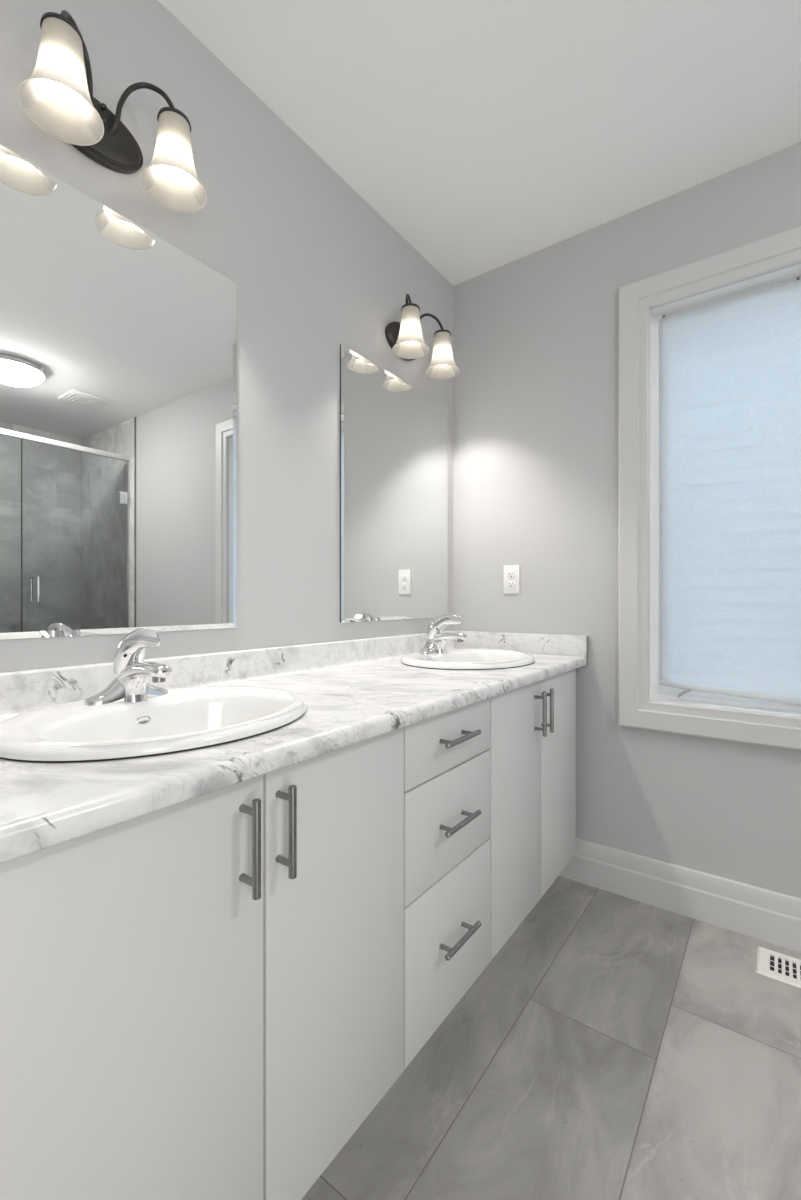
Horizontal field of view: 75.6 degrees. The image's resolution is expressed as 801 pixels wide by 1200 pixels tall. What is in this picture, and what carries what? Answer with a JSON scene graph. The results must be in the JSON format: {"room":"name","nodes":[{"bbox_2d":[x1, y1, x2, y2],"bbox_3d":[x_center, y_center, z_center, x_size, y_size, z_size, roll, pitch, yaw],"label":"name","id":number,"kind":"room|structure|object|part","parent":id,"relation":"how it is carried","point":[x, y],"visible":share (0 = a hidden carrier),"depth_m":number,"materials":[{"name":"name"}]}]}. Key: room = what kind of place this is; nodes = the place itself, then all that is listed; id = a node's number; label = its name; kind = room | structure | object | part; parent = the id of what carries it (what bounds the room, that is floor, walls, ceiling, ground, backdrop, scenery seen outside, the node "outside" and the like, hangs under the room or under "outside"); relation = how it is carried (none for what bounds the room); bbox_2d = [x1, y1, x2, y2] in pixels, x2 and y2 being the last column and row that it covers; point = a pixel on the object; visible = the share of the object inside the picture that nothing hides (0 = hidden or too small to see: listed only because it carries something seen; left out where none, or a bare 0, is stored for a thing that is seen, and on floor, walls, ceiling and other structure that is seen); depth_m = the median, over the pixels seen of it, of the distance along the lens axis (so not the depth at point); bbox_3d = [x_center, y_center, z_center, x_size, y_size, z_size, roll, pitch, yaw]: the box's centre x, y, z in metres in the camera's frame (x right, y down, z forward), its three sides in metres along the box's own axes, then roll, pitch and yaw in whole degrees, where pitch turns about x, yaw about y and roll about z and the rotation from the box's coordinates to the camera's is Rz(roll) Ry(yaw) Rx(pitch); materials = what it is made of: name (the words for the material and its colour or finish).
{"room":"bathroom","nodes":[
{"label":"bathroom","id":0,"kind":"room"},
{"bbox_2d":[0,0,452,671],"bbox_3d":[-0.779,-0.163,1.017,0.150,2.440,3.522,0,0,36],"label":"wall","id":1,"kind":"structure","parent":0,"point":[315,268],"depth_m":1.44,"materials":[{"name":"paint"}]},
{"bbox_2d":[18,10,206,212],"bbox_3d":[-0.566,-0.989,1.032,0.177,0.224,0.344,0,0,36],"label":"vanity light","id":2,"kind":"object","parent":1,"relation":"attached to","point":[58,97],"visible":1,"depth_m":1.03,"materials":[{"name":"white glass"}]},
{"bbox_3d":[-0.610,-0.948,0.932,0.130,0.142,0.130,0,0,36],"label":"lamp shade","id":3,"kind":"part","parent":2,"relation":"part of","materials":[{"name":"white glass"}]},
{"bbox_3d":[-0.610,-0.932,0.932,0.064,0.062,0.064,0,0,36],"label":"bulb","id":4,"kind":"part","parent":2,"relation":"part of","materials":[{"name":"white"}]},
{"bbox_3d":[-0.620,-1.039,0.992,0.022,0.123,0.132,0,0,-11],"label":"arm","id":5,"kind":"part","parent":2,"relation":"part of","materials":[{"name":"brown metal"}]},
{"bbox_3d":[-0.546,-1.039,1.093,0.139,0.123,0.022,0,0,-10],"label":"arm","id":6,"kind":"part","parent":2,"relation":"part of","materials":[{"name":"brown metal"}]},
{"bbox_3d":[-0.484,-0.948,1.104,0.130,0.142,0.130,0,0,36],"label":"lamp shade","id":7,"kind":"part","parent":2,"relation":"part of","materials":[{"name":"white glass"}]},
{"bbox_3d":[-0.484,-0.932,1.104,0.064,0.062,0.064,0,0,36],"label":"bulb","id":8,"kind":"part","parent":2,"relation":"part of","materials":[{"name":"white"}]},
{"bbox_2d":[0,145,236,639],"bbox_3d":[-0.635,-0.380,1.080,0.006,0.906,0.689,0,0,36],"label":"wall mirror","id":9,"kind":"object","parent":1,"relation":"attached to","point":[118,345],"visible":1,"depth_m":1.09,"materials":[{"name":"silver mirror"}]},
{"bbox_2d":[0,630,455,716],"bbox_3d":[-0.310,0.172,1.509,0.025,0.078,1.835,0,0,36],"label":"backsplash","id":10,"kind":"structure","parent":1,"relation":"attached to","point":[23,691],"depth_m":1.28,"materials":[{"name":"stone"}]},
{"bbox_2d":[340,344,447,622],"bbox_3d":[0.004,-0.380,1.954,0.006,0.907,0.673,0,0,36],"label":"wall mirror","id":11,"kind":"object","parent":1,"relation":"attached to","point":[394,434],"visible":0.94,"depth_m":1.88,"materials":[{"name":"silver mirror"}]},
{"bbox_2d":[385,294,458,378],"bbox_3d":[0.080,-0.989,1.914,0.177,0.224,0.344,0,0,36],"label":"vanity light","id":12,"kind":"object","parent":1,"relation":"attached to","point":[405,339],"visible":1,"depth_m":1.88,"materials":[{"name":"white glass"}]},
{"bbox_3d":[0.026,-1.039,1.874,0.022,0.123,0.132,0,0,-11],"label":"arm","id":13,"kind":"part","parent":12,"relation":"part of","materials":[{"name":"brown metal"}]},
{"bbox_3d":[0.035,-0.948,1.814,0.130,0.142,0.130,0,0,36],"label":"lamp shade","id":14,"kind":"part","parent":12,"relation":"part of","materials":[{"name":"white glass"}]},
{"bbox_3d":[0.035,-0.932,1.814,0.064,0.062,0.064,0,0,36],"label":"bulb","id":15,"kind":"part","parent":12,"relation":"part of","materials":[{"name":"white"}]},
{"bbox_3d":[0.099,-1.039,1.975,0.139,0.123,0.022,0,0,-10],"label":"arm","id":16,"kind":"part","parent":12,"relation":"part of","materials":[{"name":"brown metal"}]},
{"bbox_3d":[0.162,-0.948,1.987,0.130,0.142,0.130,0,0,36],"label":"lamp shade","id":17,"kind":"part","parent":12,"relation":"part of","materials":[{"name":"white glass"}]},
{"bbox_2d":[158,0,800,285],"bbox_3d":[0.247,-1.443,-0.849,4.210,0.120,5.322,0,0,36],"label":"ceiling","id":18,"kind":"structure","parent":0,"point":[489,135],"depth_m":1.42,"materials":[{"name":"paint"}]},
{"bbox_2d":[301,876,800,1199],"bbox_3d":[0.247,1.117,-0.849,4.010,0.120,5.322,0,0,36],"label":"floor","id":19,"kind":"structure","parent":0,"point":[614,1046],"depth_m":1.15,"materials":[{"name":"tile"}]},
{"bbox_2d":[0,727,403,1199],"bbox_3d":[-0.405,0.650,0.899,0.590,0.813,0.691,0,0,36],"label":"vanity cabinet","id":20,"kind":"object","parent":19,"relation":"on","point":[202,997],"visible":0.83,"depth_m":0.68,"materials":[{"name":"white wood"}]},
{"bbox_3d":[-0.306,0.588,0.613,0.018,0.686,0.342,0,0,36],"label":"door","id":21,"kind":"part","parent":20,"relation":"part of","materials":[{"name":"white wood"}]},
{"bbox_3d":[-0.204,0.336,0.705,0.037,0.133,0.012,0,0,36],"label":"bar handle","id":22,"kind":"part","parent":20,"relation":"part of","materials":[{"name":"silver metal"}]},
{"bbox_3d":[-0.167,0.336,0.756,0.037,0.133,0.012,0,0,36],"label":"bar handle","id":23,"kind":"part","parent":20,"relation":"part of","materials":[{"name":"silver metal"}]},
{"bbox_3d":[-0.101,0.588,0.892,0.018,0.686,0.342,0,0,36],"label":"door","id":24,"kind":"part","parent":20,"relation":"part of","materials":[{"name":"white wood"}]},
{"bbox_2d":[374,698,490,1106],"bbox_3d":[-0.087,0.650,1.333,0.590,0.813,0.382,0,0,36],"label":"vanity cabinet","id":25,"kind":"object","parent":19,"relation":"on","point":[447,756],"visible":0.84,"depth_m":1.15,"materials":[{"name":"white wood"}]},
{"bbox_3d":[0.114,0.314,1.186,0.018,0.137,0.379,0,0,36],"label":"drawer","id":26,"kind":"part","parent":25,"relation":"part of","materials":[{"name":"white wood"}]},
{"bbox_3d":[0.114,0.500,1.186,0.018,0.226,0.379,0,0,36],"label":"drawer","id":27,"kind":"part","parent":25,"relation":"part of","materials":[{"name":"white wood"}]},
{"bbox_3d":[0.114,0.774,1.186,0.018,0.315,0.379,0,0,36],"label":"drawer","id":28,"kind":"part","parent":25,"relation":"part of","materials":[{"name":"white wood"}]},
{"bbox_3d":[0.132,0.311,1.165,0.037,0.012,0.148,0,0,36],"label":"bar handle","id":29,"kind":"part","parent":25,"relation":"part of","materials":[{"name":"silver metal"}]},
{"bbox_3d":[0.132,0.500,1.165,0.037,0.012,0.148,0,0,36],"label":"bar handle","id":30,"kind":"part","parent":25,"relation":"part of","materials":[{"name":"silver metal"}]},
{"bbox_3d":[0.132,0.762,1.165,0.037,0.012,0.148,0,0,36],"label":"bar handle","id":31,"kind":"part","parent":25,"relation":"part of","materials":[{"name":"silver metal"}]},
{"bbox_2d":[464,669,575,993],"bbox_3d":[0.231,0.650,1.768,0.590,0.813,0.695,0,0,36],"label":"vanity cabinet","id":32,"kind":"object","parent":19,"relation":"on","point":[533,748],"visible":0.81,"depth_m":1.55,"materials":[{"name":"white wood"}]},
{"bbox_2d":[0,630,587,863],"bbox_3d":[-0.080,0.188,1.352,0.581,0.109,1.853,0,0,36],"label":"countertop","id":33,"kind":"structure","parent":32,"relation":"on","point":[354,691],"depth_m":0.98,"materials":[{"name":"stone"}]},
{"bbox_2d":[0,686,306,762],"bbox_3d":[-0.412,0.268,0.912,0.444,0.156,0.520,0,0,36],"label":"sink","id":34,"kind":"object","parent":33,"relation":"in","point":[183,719],"visible":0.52,"depth_m":0.88,"materials":[{"name":"ceramic"}]},
{"bbox_2d":[84,628,171,705],"bbox_3d":[-0.508,0.121,0.964,0.143,0.139,0.170,0,0,-27],"label":"faucet","id":35,"kind":"object","parent":34,"relation":"on","point":[131,684],"visible":1,"depth_m":0.96,"materials":[{"name":"silver metal"}]},
{"bbox_3d":[-0.526,0.165,0.998,0.061,0.052,0.156,0,0,36],"label":"plate","id":36,"kind":"part","parent":35,"relation":"part of","materials":[{"name":"silver metal"}]},
{"bbox_3d":[-0.491,0.099,0.972,0.144,0.094,0.053,0,0,36],"label":"lever","id":37,"kind":"part","parent":35,"relation":"part of","materials":[{"name":"silver metal"}]},
{"bbox_3d":[-0.482,0.153,0.966,0.162,0.077,0.047,0,0,36],"label":"spout","id":38,"kind":"part","parent":35,"relation":"part of","materials":[{"name":"silver metal"}]},
{"bbox_2d":[400,648,534,669],"bbox_3d":[0.234,0.268,1.796,0.444,0.156,0.520,0,0,36],"label":"sink","id":39,"kind":"object","parent":33,"relation":"in","point":[461,658],"visible":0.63,"depth_m":1.75,"materials":[{"name":"ceramic"}]},
{"bbox_2d":[419,615,466,653],"bbox_3d":[0.138,0.121,1.847,0.143,0.139,0.170,0,0,-27],"label":"faucet","id":40,"kind":"object","parent":39,"relation":"on","point":[436,642],"visible":1,"depth_m":1.85,"materials":[{"name":"silver metal"}]},
{"bbox_3d":[0.120,0.165,1.882,0.061,0.052,0.156,0,0,36],"label":"plate","id":41,"kind":"part","parent":40,"relation":"part of","materials":[{"name":"silver metal"}]},
{"bbox_3d":[0.155,0.099,1.856,0.144,0.094,0.053,0,0,36],"label":"lever","id":42,"kind":"part","parent":40,"relation":"part of","materials":[{"name":"silver metal"}]},
{"bbox_3d":[0.164,0.153,1.850,0.162,0.077,0.047,0,0,36],"label":"spout","id":43,"kind":"part","parent":40,"relation":"part of","materials":[{"name":"silver metal"}]},
{"bbox_3d":[0.330,0.588,1.482,0.018,0.686,0.345,0,0,36],"label":"door","id":44,"kind":"part","parent":32,"relation":"part of","materials":[{"name":"white wood"}]},
{"bbox_3d":[0.425,0.344,1.565,0.037,0.136,0.012,0,0,36],"label":"bar handle","id":45,"kind":"part","parent":32,"relation":"part of","materials":[{"name":"silver metal"}]},
{"bbox_3d":[0.460,0.344,1.613,0.037,0.136,0.012,0,0,36],"label":"bar handle","id":46,"kind":"part","parent":32,"relation":"part of","materials":[{"name":"silver metal"}]},
{"bbox_3d":[0.535,0.588,1.762,0.018,0.686,0.343,0,0,36],"label":"door","id":47,"kind":"part","parent":32,"relation":"part of","materials":[{"name":"white wood"}]},
{"bbox_2d":[756,946,800,987],"bbox_3d":[1.175,1.054,1.427,0.312,0.006,0.138,0,0,36],"label":"floor vent","id":48,"kind":"object","parent":19,"relation":"in","point":[772,964],"visible":1,"depth_m":1.48,"materials":[{"name":"white metal"}]},
{"bbox_2d":[769,954,800,979],"bbox_3d":[1.175,1.053,1.427,0.255,0.003,0.081,0,0,36],"label":"grille","id":49,"kind":"object","parent":48,"relation":"attached to","point":[780,965],"depth_m":1.48,"materials":[{"name":"white metal"}]},
{"bbox_2d":[453,142,800,898],"bbox_3d":[1.835,-0.163,1.194,3.860,2.440,0.150,0,0,36],"label":"wall","id":50,"kind":"structure","parent":0,"point":[535,335],"depth_m":1.92,"materials":[{"name":"paint"}]},
{"bbox_2d":[504,565,519,593],"bbox_3d":[0.453,-0.084,2.107,0.070,0.116,0.008,0,0,36],"label":"wall outlet","id":51,"kind":"object","parent":50,"relation":"attached to","point":[511,572],"visible":1,"depth_m":2.10,"materials":[{"name":"white plastic"}]},
{"bbox_2d":[507,581,514,587],"bbox_3d":[0.452,-0.065,2.105,0.034,0.029,0.002,0,0,36],"label":"receptacle","id":52,"kind":"object","parent":51,"relation":"attached to","point":[510,584],"depth_m":2.10,"materials":[{"name":"white plastic"}]},
{"bbox_2d":[507,571,514,577],"bbox_3d":[0.452,-0.104,2.105,0.034,0.029,0.002,0,0,36],"label":"receptacle","id":53,"kind":"object","parent":51,"relation":"attached to","point":[510,574],"depth_m":2.10,"materials":[{"name":"white plastic"}]},
{"bbox_2d":[558,838,800,952],"bbox_3d":[1.348,0.979,1.447,2.777,0.155,0.017,0,0,36],"label":"baseboard","id":54,"kind":"structure","parent":50,"relation":"attached to","point":[769,916],"depth_m":1.72,"materials":[{"name":"white paint"}]},
{"bbox_2d":[618,226,800,749],"bbox_3d":[1.252,-0.334,1.606,1.050,1.570,0.173,0,0,36],"label":"window","id":55,"kind":"structure","parent":50,"relation":"in","point":[643,702],"depth_m":1.81,"materials":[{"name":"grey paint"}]},
{"bbox_3d":[1.273,-0.334,1.634,0.856,1.376,0.053,0,0,36],"label":"sash","id":56,"kind":"part","parent":55,"relation":"part of","materials":[{"name":"white plastic"}]},
{"bbox_2d":[661,274,800,705],"bbox_3d":[1.247,-0.340,1.592,0.802,1.354,0.040,0,0,36],"label":"window blind","id":57,"kind":"object","parent":55,"relation":"attached to","point":[731,364],"visible":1,"depth_m":1.71,"materials":[{"name":"fabric"}]}
]}

